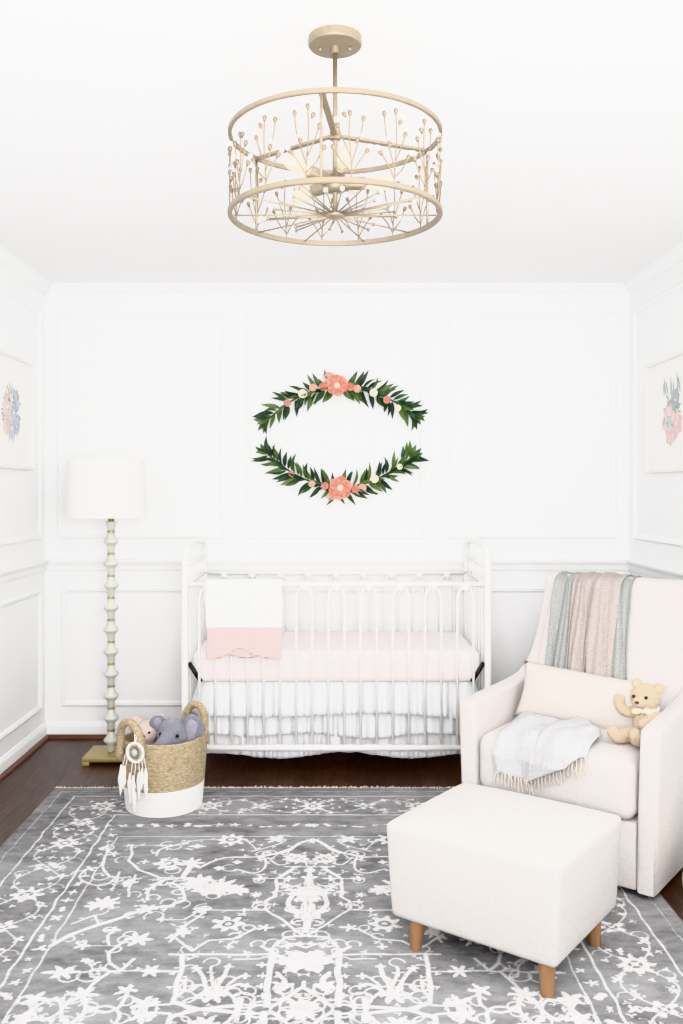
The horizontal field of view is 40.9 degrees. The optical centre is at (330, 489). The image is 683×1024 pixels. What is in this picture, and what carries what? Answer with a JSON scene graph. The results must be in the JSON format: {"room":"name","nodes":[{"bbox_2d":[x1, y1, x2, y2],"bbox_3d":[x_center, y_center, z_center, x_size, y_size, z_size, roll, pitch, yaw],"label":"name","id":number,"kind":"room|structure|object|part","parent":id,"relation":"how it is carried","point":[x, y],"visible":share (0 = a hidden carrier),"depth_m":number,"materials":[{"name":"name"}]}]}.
{"room":"children's room","nodes":[
{"label":"children's room","id":0,"kind":"room"},
{"bbox_2d":[0,265,44,757],"bbox_3d":[-1.596,0.115,1.875,0.100,2.446,6.150,0,0,0],"label":"wall","id":1,"kind":"structure","parent":0,"point":[18,323],"depth_m":4.56,"materials":[{"name":"paint"}]},
{"bbox_2d":[0,350,34,469],"bbox_3d":[-1.534,-0.375,4.400,0.025,0.545,0.610,0,0,0],"label":"framed print","id":2,"kind":"object","parent":1,"relation":"attached to","point":[17,375],"visible":1,"depth_m":4.47,"materials":[{"name":"paper"}]},
{"bbox_2d":[1,382,20,440],"bbox_3d":[-1.534,-0.370,4.396,0.002,0.306,0.290,0,0,0],"label":"floral painting","id":3,"kind":"object","parent":2,"relation":"attached to","point":[10,391],"depth_m":4.39},
{"bbox_2d":[0,284,41,545],"bbox_3d":[-1.539,-0.349,4.210,0.014,1.222,1.320,0,0,0],"label":"trim","id":4,"kind":"structure","parent":1,"relation":"attached to","point":[15,540],"depth_m":4.84,"materials":[{"name":"paint"}]},
{"bbox_2d":[0,588,41,740],"bbox_3d":[-1.539,0.846,4.210,0.014,0.645,1.320,0,0,0],"label":"trim","id":5,"kind":"structure","parent":1,"relation":"attached to","point":[38,592],"depth_m":4.79,"materials":[{"name":"paint"}]},
{"bbox_2d":[0,722,46,773],"bbox_3d":[-1.538,1.290,1.875,0.016,0.076,6.150,0,0,0],"label":"baseboard","id":6,"kind":"structure","parent":1,"relation":"attached to","point":[28,742],"depth_m":4.55,"materials":[{"name":"paint"}]},
{"bbox_2d":[0,559,48,582],"bbox_3d":[-1.531,0.405,1.875,0.030,0.062,6.150,0,0,0],"label":"trim","id":7,"kind":"structure","parent":1,"relation":"attached to","point":[16,572],"depth_m":4.54,"materials":[{"name":"paint"}]},
{"bbox_2d":[0,735,48,781],"bbox_3d":[-1.529,1.327,1.875,0.034,0.022,6.150,0,0,0],"label":"trim","id":8,"kind":"structure","parent":1,"relation":"attached to","point":[9,770],"depth_m":4.52,"materials":[{"name":"brown wood"}]},
{"bbox_2d":[0,245,50,294],"bbox_3d":[-1.520,-1.081,1.875,0.052,0.055,6.150,0,0,0],"label":"trim","id":9,"kind":"structure","parent":1,"relation":"attached to","point":[9,261],"depth_m":4.52,"materials":[{"name":"paint"}]},
{"bbox_2d":[45,295,629,721],"bbox_3d":[0.035,0.115,5.000,3.362,2.446,0.100,0,0,0],"label":"wall","id":10,"kind":"structure","parent":0,"point":[530,398],"depth_m":4.95,"materials":[{"name":"paint"}]},
{"bbox_2d":[47,734,125,738],"bbox_3d":[0.035,1.327,4.933,3.162,0.022,0.034,0,0,0],"label":"trim","id":11,"kind":"structure","parent":10,"relation":"attached to","point":[51,736],"depth_m":4.92,"materials":[{"name":"brown wood"}]},
{"bbox_2d":[46,722,130,733],"bbox_3d":[0.035,1.290,4.942,3.162,0.076,0.016,0,0,0],"label":"baseboard","id":12,"kind":"structure","parent":10,"relation":"attached to","point":[52,727],"depth_m":4.93,"materials":[{"name":"paint"}]},
{"bbox_2d":[62,587,180,705],"bbox_3d":[-1.011,0.846,4.943,0.886,0.645,0.014,0,0,0],"label":"trim","id":13,"kind":"structure","parent":10,"relation":"attached to","point":[65,590],"depth_m":4.94,"materials":[{"name":"paint"}]},
{"bbox_2d":[58,312,225,538],"bbox_3d":[-1.022,-0.349,4.943,0.908,1.222,0.014,0,0,0],"label":"trim","id":14,"kind":"structure","parent":10,"relation":"attached to","point":[222,315],"depth_m":4.94,"materials":[{"name":"paint"}]},
{"bbox_2d":[246,312,424,538],"bbox_3d":[0.024,-0.349,4.943,0.968,1.222,0.014,0,0,0],"label":"trim","id":15,"kind":"structure","parent":10,"relation":"attached to","point":[249,315],"depth_m":4.94,"materials":[{"name":"paint"}]},
{"bbox_2d":[46,283,628,294],"bbox_3d":[0.035,-1.081,4.924,3.162,0.055,0.052,0,0,0],"label":"trim","id":16,"kind":"structure","parent":10,"relation":"attached to","point":[55,288],"depth_m":4.93,"materials":[{"name":"paint"}]},
{"bbox_2d":[46,559,628,570],"bbox_3d":[0.035,0.405,4.935,3.162,0.062,0.030,0,0,0],"label":"trim","id":17,"kind":"structure","parent":10,"relation":"attached to","point":[54,564],"depth_m":4.93,"materials":[{"name":"paint"}]},
{"bbox_2d":[251,436,428,505],"bbox_3d":[0.051,-0.103,4.899,0.958,0.378,0.087,0,0,0],"label":"leaf garland","id":18,"kind":"object","parent":10,"relation":"attached to","point":[339,488],"visible":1,"depth_m":4.90,"materials":[{"name":"green plant"}]},
{"bbox_2d":[309,480,314,486],"bbox_3d":[-0.102,-0.033,4.894,0.037,0.037,0.019,0,0,0],"label":"flower","id":19,"kind":"object","parent":18,"relation":"on","point":[311,483],"depth_m":4.89,"materials":[{"name":"pink plant"}]},
{"bbox_2d":[321,482,328,489],"bbox_3d":[-0.032,-0.022,4.893,0.041,0.041,0.021,0,0,0],"label":"flower","id":20,"kind":"object","parent":18,"relation":"on","point":[325,485],"depth_m":4.89,"materials":[{"name":"pink plant"}]},
{"bbox_3d":[0.046,-0.099,4.938,0.778,0.197,0.010,0,0,0],"label":"stem","id":21,"kind":"part","parent":18,"relation":"part of","materials":[{"name":"green plant"}]},
{"bbox_2d":[329,476,351,499],"bbox_3d":[0.049,-0.011,4.877,0.124,0.126,0.042,0,0,0],"label":"flower","id":22,"kind":"object","parent":18,"relation":"on","point":[340,487],"depth_m":4.88,"materials":[{"name":"pink plant"}]},
{"bbox_2d":[337,484,343,490],"bbox_3d":[0.049,-0.011,4.878,0.037,0.039,0.026,0,0,0],"label":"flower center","id":23,"kind":"object","parent":18,"relation":"on","point":[340,487],"depth_m":4.87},
{"bbox_2d":[351,485,358,492],"bbox_3d":[0.130,-0.006,4.892,0.045,0.045,0.023,0,0,0],"label":"flower","id":24,"kind":"object","parent":18,"relation":"on","point":[355,488],"depth_m":4.89,"materials":[{"name":"pink plant"}]},
{"bbox_2d":[358,484,365,491],"bbox_3d":[0.167,-0.011,4.892,0.045,0.045,0.023,0,0,0],"label":"flower","id":25,"kind":"object","parent":18,"relation":"on","point":[361,487],"depth_m":4.89,"materials":[{"name":"pink plant"}]},
{"bbox_2d":[370,475,378,482],"bbox_3d":[0.232,-0.059,4.891,0.045,0.045,0.022,0,0,0],"label":"flower","id":26,"kind":"object","parent":18,"relation":"on","point":[374,478],"depth_m":4.89,"materials":[{"name":"beige plant"}]},
{"bbox_2d":[252,370,427,434],"bbox_3d":[0.053,-0.471,4.902,0.950,0.357,0.083,0,0,0],"label":"leaf garland","id":27,"kind":"object","parent":10,"relation":"attached to","point":[337,385],"visible":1,"depth_m":4.90,"materials":[{"name":"green plant"}]},
{"bbox_2d":[284,399,290,406],"bbox_3d":[-0.233,-0.464,4.893,0.040,0.040,0.021,0,0,0],"label":"flower","id":28,"kind":"object","parent":27,"relation":"on","point":[287,402],"depth_m":4.89,"materials":[{"name":"pink plant"}]},
{"bbox_2d":[298,389,306,397],"bbox_3d":[-0.151,-0.514,4.891,0.048,0.049,0.025,0,0,0],"label":"flower","id":29,"kind":"object","parent":27,"relation":"on","point":[302,393],"depth_m":4.89,"materials":[{"name":"beige plant"}]},
{"bbox_2d":[309,384,316,390],"bbox_3d":[-0.096,-0.547,4.893,0.041,0.041,0.021,0,0,0],"label":"flower","id":30,"kind":"object","parent":27,"relation":"on","point":[312,387],"depth_m":4.89,"materials":[{"name":"pink plant"}]},
{"bbox_2d":[319,382,326,390],"bbox_3d":[-0.043,-0.552,4.892,0.045,0.044,0.023,0,0,0],"label":"flower","id":31,"kind":"object","parent":27,"relation":"on","point":[322,386],"depth_m":4.89,"materials":[{"name":"pink plant"}]},
{"bbox_2d":[324,372,333,382],"bbox_3d":[-0.011,-0.599,4.888,0.057,0.056,0.029,0,0,0],"label":"flower","id":32,"kind":"object","parent":27,"relation":"on","point":[328,377],"depth_m":4.88,"materials":[{"name":"pink plant"}]},
{"bbox_2d":[326,375,347,395],"bbox_3d":[0.032,-0.557,4.880,0.114,0.115,0.039,0,0,0],"label":"flower","id":33,"kind":"object","parent":27,"relation":"on","point":[337,385],"depth_m":4.88,"materials":[{"name":"pink plant"}]},
{"bbox_2d":[334,382,339,388],"bbox_3d":[0.032,-0.557,4.880,0.034,0.036,0.024,0,0,0],"label":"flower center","id":34,"kind":"object","parent":27,"relation":"on","point":[336,384],"depth_m":4.87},
{"bbox_3d":[0.051,-0.466,4.938,0.789,0.182,0.010,0,0,0],"label":"stem","id":35,"kind":"part","parent":27,"relation":"part of","materials":[{"name":"green plant"}]},
{"bbox_2d":[347,382,353,390],"bbox_3d":[0.102,-0.551,4.892,0.045,0.046,0.023,0,0,0],"label":"flower","id":36,"kind":"object","parent":27,"relation":"on","point":[350,385],"depth_m":4.89,"materials":[{"name":"pink plant"}]},
{"bbox_2d":[354,385,360,391],"bbox_3d":[0.141,-0.541,4.893,0.040,0.041,0.021,0,0,0],"label":"flower","id":37,"kind":"object","parent":27,"relation":"on","point":[357,388],"depth_m":4.89,"materials":[{"name":"pink plant"}]},
{"bbox_2d":[369,388,377,396],"bbox_3d":[0.227,-0.519,4.892,0.044,0.044,0.023,0,0,0],"label":"flower","id":38,"kind":"object","parent":27,"relation":"on","point":[373,392],"depth_m":4.89,"materials":[{"name":"beige plant"}]},
{"bbox_2d":[383,396,389,403],"bbox_3d":[0.298,-0.481,4.893,0.040,0.040,0.021,0,0,0],"label":"flower","id":39,"kind":"object","parent":27,"relation":"on","point":[386,399],"depth_m":4.89,"materials":[{"name":"pink plant"}]},
{"bbox_2d":[283,587,424,631],"bbox_3d":[0.035,0.846,4.943,0.946,0.645,0.014,0,0,0],"label":"trim","id":40,"kind":"structure","parent":10,"relation":"attached to","point":[421,590],"depth_m":4.94,"materials":[{"name":"paint"}]},
{"bbox_2d":[448,587,544,631],"bbox_3d":[1.087,0.846,4.943,0.908,0.645,0.014,0,0,0],"label":"trim","id":41,"kind":"structure","parent":10,"relation":"attached to","point":[450,589],"depth_m":4.94,"materials":[{"name":"paint"}]},
{"bbox_2d":[444,312,615,538],"bbox_3d":[1.076,-0.349,4.943,0.930,1.222,0.014,0,0,0],"label":"trim","id":42,"kind":"structure","parent":10,"relation":"attached to","point":[447,315],"depth_m":4.94,"materials":[{"name":"paint"}]},
{"bbox_2d":[0,0,682,282],"bbox_3d":[0.035,-1.148,1.925,3.362,0.080,6.250,0,0,0],"label":"ceiling","id":43,"kind":"structure","parent":0,"point":[561,120],"depth_m":2.85,"materials":[{"name":"paint"}]},
{"bbox_2d":[227,24,443,245],"bbox_3d":[0.010,-0.886,2.244,0.527,0.444,0.531,0,0,0],"label":"chandelier","id":44,"kind":"object","parent":43,"relation":"hanging from","point":[335,42],"visible":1,"depth_m":2.20,"materials":[{"name":"beige metal"}]},
{"bbox_2d":[282,155,329,184],"bbox_3d":[-0.059,-0.770,2.207,0.115,0.056,0.078,0,0,0],"label":"socket","id":45,"kind":"object","parent":44,"relation":"attached to","point":[314,171],"depth_m":2.20,"materials":[{"name":"beige metal"}]},
{"bbox_2d":[291,184,325,202],"bbox_3d":[-0.050,-0.748,2.299,0.105,0.037,0.098,0,0,0],"label":"socket","id":46,"kind":"object","parent":44,"relation":"attached to","point":[317,190],"depth_m":2.28,"materials":[{"name":"beige metal"}]},
{"bbox_3d":[0.010,-0.877,2.245,0.012,0.401,0.012,0,0,0],"label":"down rod","id":47,"kind":"part","parent":44,"relation":"part of","materials":[{"name":"beige metal"}]},
{"bbox_2d":[331,145,352,176],"bbox_3d":[0.026,-0.770,2.166,0.051,0.056,0.126,0,0,0],"label":"socket","id":48,"kind":"object","parent":44,"relation":"attached to","point":[339,170],"depth_m":2.16,"materials":[{"name":"beige metal"}]},
{"bbox_2d":[345,190,358,192],"bbox_3d":[0.041,-0.770,2.318,0.069,0.056,0.120,0,0,0],"label":"socket","id":49,"kind":"object","parent":44,"relation":"attached to","point":[350,191],"depth_m":2.33,"materials":[{"name":"beige metal"}]},
{"bbox_2d":[345,175,395,190],"bbox_3d":[0.095,-0.748,2.236,0.129,0.037,0.043,0,0,0],"label":"socket","id":50,"kind":"object","parent":44,"relation":"attached to","point":[347,186],"depth_m":2.23,"materials":[{"name":"beige metal"}]},
{"bbox_2d":[0,739,682,920],"bbox_3d":[0.035,1.378,1.925,3.362,0.080,6.250,0,0,0],"label":"floor","id":51,"kind":"structure","parent":0,"point":[58,762],"depth_m":4.32,"materials":[{"name":"brown wood"}]},
{"bbox_2d":[66,459,145,765],"bbox_3d":[-1.114,0.595,4.548,0.386,1.487,0.386,0,0,0],"label":"floor lamp","id":52,"kind":"object","parent":51,"relation":"on","point":[110,489],"visible":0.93,"depth_m":4.43,"materials":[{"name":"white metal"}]},
{"bbox_3d":[-1.114,-0.007,4.548,0.386,0.284,0.386,0,0,0],"label":"lamp shade","id":53,"kind":"part","parent":52,"relation":"part of","materials":[{"name":"white fabric"}]},
{"bbox_2d":[181,537,490,750],"bbox_3d":[0.025,0.787,4.562,1.431,1.102,0.706,0,0,0],"label":"crib","id":54,"kind":"object","parent":51,"relation":"on","point":[477,591],"visible":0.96,"depth_m":4.22,"materials":[{"name":"white"}]},
{"bbox_3d":[-0.675,0.787,4.565,0.031,1.102,0.701,0,0,0],"label":"frame","id":55,"kind":"part","parent":54,"relation":"part of","materials":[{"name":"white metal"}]},
{"bbox_3d":[-0.675,0.353,4.565,0.020,0.019,0.670,0,0,0],"label":"rail","id":56,"kind":"part","parent":54,"relation":"part of","materials":[{"name":"white metal"}]},
{"bbox_3d":[-0.675,0.438,4.565,0.020,0.019,0.670,0,0,0],"label":"rail","id":57,"kind":"part","parent":54,"relation":"part of","materials":[{"name":"white metal"}]},
{"bbox_2d":[205,579,282,659],"bbox_3d":[-0.400,0.595,4.225,0.360,0.366,0.068,0,0,0],"label":"blanket","id":58,"kind":"object","parent":54,"relation":"hanging from","point":[244,619],"visible":1,"depth_m":4.20,"materials":[{"name":"white fabric"}]},
{"bbox_3d":[0.025,1.191,4.230,1.400,0.030,0.030,0,0,0],"label":"rail","id":59,"kind":"part","parent":54,"relation":"part of","materials":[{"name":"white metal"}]},
{"bbox_2d":[192,682,477,758],"bbox_3d":[0.024,1.080,4.538,1.412,0.393,0.599,0,0,0],"label":"skirt","id":60,"kind":"object","parent":54,"relation":"hanging from","point":[207,688],"visible":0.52,"depth_m":4.30,"materials":[{"name":"white fabric"}]},
{"bbox_3d":[0.025,0.442,4.900,1.400,0.025,0.025,0,0,0],"label":"rail","id":61,"kind":"part","parent":54,"relation":"part of","materials":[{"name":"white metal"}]},
{"bbox_2d":[193,632,479,681],"bbox_3d":[0.025,0.820,4.565,1.344,0.158,0.610,0,0,0],"label":"mattress","id":62,"kind":"object","parent":54,"relation":"in","point":[288,638],"visible":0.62,"depth_m":4.26,"materials":[{"name":"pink fabric"}]},
{"bbox_3d":[0.025,0.436,4.230,1.400,0.025,0.025,0,0,0],"label":"rail","id":63,"kind":"part","parent":54,"relation":"part of","materials":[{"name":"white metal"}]},
{"bbox_3d":[0.725,0.353,4.565,0.020,0.019,0.670,0,0,0],"label":"rail","id":64,"kind":"part","parent":54,"relation":"part of","materials":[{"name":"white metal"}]},
{"bbox_3d":[0.725,0.438,4.565,0.020,0.019,0.670,0,0,0],"label":"rail","id":65,"kind":"part","parent":54,"relation":"part of","materials":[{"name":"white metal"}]},
{"bbox_3d":[0.725,0.787,4.565,0.031,1.102,0.701,0,0,0],"label":"frame","id":66,"kind":"part","parent":54,"relation":"part of","materials":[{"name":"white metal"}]},
{"bbox_2d":[0,785,682,1023],"bbox_3d":[-0.074,1.330,2.342,2.322,0.014,3.571,0,0,0],"label":"area rug","id":67,"kind":"object","parent":51,"relation":"on","point":[250,905],"visible":0.66,"depth_m":2.73,"materials":[{"name":"grey carpet"}]},
{"bbox_2d":[116,701,208,817],"bbox_3d":[-0.701,1.125,3.861,0.363,0.403,0.405,0,0,0],"label":"woven basket","id":68,"kind":"object","parent":67,"relation":"on","point":[176,772],"visible":0.77,"depth_m":3.71,"materials":[{"name":"beige wicker"}]},
{"bbox_3d":[-0.815,1.011,3.711,0.164,0.175,0.044,0,0,37],"label":"handle","id":69,"kind":"part","parent":68,"relation":"part of","materials":[{"name":"beige wicker"}]},
{"bbox_2d":[118,734,147,812],"bbox_3d":[-0.790,1.121,3.658,0.138,0.336,0.040,0,0,22],"label":"catcher","id":70,"kind":"object","parent":68,"relation":"hanging from","point":[142,777],"visible":1,"depth_m":3.65},
{"bbox_2d":[129,713,163,744],"bbox_3d":[-0.776,1.114,3.880,0.136,0.326,0.140,0,0,-37],"label":"plush toy","id":71,"kind":"object","parent":68,"relation":"in","point":[150,735],"visible":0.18,"depth_m":3.83,"materials":[{"name":"pink fabric"}]},
{"bbox_2d":[149,714,204,744],"bbox_3d":[-0.664,1.118,3.833,0.226,0.378,0.200,0,0,-26],"label":"elephant","id":72,"kind":"object","parent":68,"relation":"in","point":[170,731],"visible":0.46,"depth_m":3.78},
{"bbox_3d":[-0.594,1.011,4.011,0.164,0.174,0.044,0,0,36],"label":"handle","id":73,"kind":"part","parent":68,"relation":"part of","materials":[{"name":"beige wicker"}]},
{"bbox_2d":[387,783,621,997],"bbox_3d":[0.512,1.134,2.695,0.540,0.388,0.479,0,0,37],"label":"ottoman","id":74,"kind":"object","parent":67,"relation":"on","point":[529,877],"visible":1,"depth_m":2.53,"materials":[{"name":"beige fabric"}]},
{"bbox_3d":[0.253,1.279,2.654,0.048,0.098,0.048,0,0,37],"label":"leg","id":75,"kind":"part","parent":74,"relation":"part of","materials":[{"name":"brown wood"}]},
{"bbox_3d":[0.569,1.279,2.417,0.048,0.098,0.048,0,0,37],"label":"leg","id":76,"kind":"part","parent":74,"relation":"part of","materials":[{"name":"brown wood"}]},
{"bbox_3d":[0.763,1.279,2.676,0.048,0.098,0.048,0,0,37],"label":"leg","id":77,"kind":"part","parent":74,"relation":"part of","materials":[{"name":"brown wood"}]},
{"bbox_2d":[460,572,682,896],"bbox_3d":[1.002,0.839,3.461,0.738,0.976,0.852,0,0,38],"label":"armchair","id":78,"kind":"object","parent":67,"relation":"on","point":[642,785],"visible":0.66,"depth_m":3.12,"materials":[{"name":"beige fabric"}]},
{"bbox_3d":[0.760,0.830,3.669,0.087,0.957,0.821,0,0,39],"label":"arm","id":79,"kind":"part","parent":78,"relation":"part of","materials":[{"name":"beige fabric"}]},
{"bbox_2d":[492,711,602,795],"bbox_3d":[0.783,0.932,3.254,0.373,0.243,0.368,0,0,38],"label":"throw blanket","id":80,"kind":"object","parent":78,"relation":"on","point":[532,746],"visible":1,"depth_m":3.16,"materials":[{"name":"white fabric"}]},
{"bbox_2d":[480,723,639,819],"bbox_3d":[0.894,0.972,3.323,0.570,0.228,0.502,0,0,38],"label":"seat cushion","id":81,"kind":"object","parent":78,"relation":"on","point":[610,783],"depth_m":3.05,"materials":[{"name":"beige fabric"}]},
{"bbox_2d":[513,660,667,728],"bbox_3d":[0.954,0.784,3.403,0.558,0.239,0.171,0,0,33],"label":"lumbar pillow","id":82,"kind":"object","parent":78,"relation":"on","point":[559,693],"visible":0.61,"depth_m":3.37,"materials":[{"name":"fabric"}]},
{"bbox_2d":[545,571,640,679],"bbox_3d":[1.072,0.589,3.685,0.392,0.500,0.466,0,0,38],"label":"throw blanket","id":83,"kind":"object","parent":78,"relation":"on","point":[590,611],"visible":0.7,"depth_m":3.63,"materials":[{"name":"fabric"}]},
{"bbox_3d":[0.980,0.572,3.772,0.133,0.453,0.415,0,0,33],"label":"grey panel","id":84,"kind":"part","parent":83,"relation":"part of","materials":[{"name":"grey fabric"}]},
{"bbox_3d":[1.034,0.585,3.719,0.116,0.488,0.458,0,0,32],"label":"taupe panel","id":85,"kind":"part","parent":83,"relation":"part of","materials":[{"name":"fabric"}]},
{"bbox_3d":[1.091,0.589,3.669,0.161,0.500,0.475,0,0,31],"label":"taupe panel","id":86,"kind":"part","parent":83,"relation":"part of","materials":[{"name":"fabric"}]},
{"bbox_3d":[1.147,0.588,3.634,0.131,0.483,0.432,0,0,26],"label":"grey panel","id":87,"kind":"part","parent":83,"relation":"part of","materials":[{"name":"grey fabric"}]},
{"bbox_3d":[1.135,0.696,3.634,0.582,0.685,0.375,0,0,38],"label":"backrest","id":88,"kind":"part","parent":78,"relation":"part of","materials":[{"name":"beige fabric"}]},
{"bbox_3d":[0.948,1.198,3.392,0.572,0.220,0.588,0,0,38],"label":"panel","id":89,"kind":"part","parent":78,"relation":"part of","materials":[{"name":"beige fabric"}]},
{"bbox_2d":[607,678,664,746],"bbox_3d":[1.042,0.762,3.154,0.152,0.212,0.201,0,0,44],"label":"teddy bear","id":90,"kind":"object","parent":78,"relation":"on","point":[644,697],"visible":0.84,"depth_m":3.14},
{"bbox_3d":[1.263,0.830,3.279,0.087,0.957,0.821,0,0,37],"label":"arm","id":91,"kind":"part","parent":78,"relation":"part of","materials":[{"name":"beige fabric"}]},
{"bbox_2d":[630,261,682,577],"bbox_3d":[1.666,0.115,1.875,0.100,2.446,6.150,0,0,0],"label":"wall","id":92,"kind":"structure","parent":0,"point":[660,325],"depth_m":4.58,"materials":[{"name":"paint"}]},
{"bbox_2d":[624,241,682,294],"bbox_3d":[1.590,-1.081,1.875,0.052,0.055,6.150,0,0,0],"label":"trim","id":93,"kind":"structure","parent":92,"relation":"attached to","point":[674,256],"depth_m":4.48,"materials":[{"name":"paint"}]},
{"bbox_2d":[626,559,682,578],"bbox_3d":[1.601,0.405,1.875,0.030,0.062,6.150,0,0,0],"label":"trim","id":94,"kind":"structure","parent":92,"relation":"attached to","point":[647,569],"depth_m":4.54,"materials":[{"name":"paint"}]},
{"bbox_2d":[633,280,682,546],"bbox_3d":[1.609,-0.349,4.210,0.014,1.222,1.320,0,0,0],"label":"trim","id":95,"kind":"structure","parent":92,"relation":"attached to","point":[676,287],"depth_m":4.84,"materials":[{"name":"paint"}]},
{"bbox_2d":[645,351,682,472],"bbox_3d":[1.603,-0.357,4.310,0.025,0.545,0.660,0,0,0],"label":"framed print","id":96,"kind":"object","parent":92,"relation":"attached to","point":[663,377],"visible":1,"depth_m":4.42,"materials":[{"name":"paper"}]},
{"bbox_2d":[662,376,681,446],"bbox_3d":[1.604,-0.381,4.313,0.002,0.352,0.259,0,0,0],"label":"floral painting","id":97,"kind":"object","parent":96,"relation":"attached to","point":[671,385],"depth_m":4.31}
]}

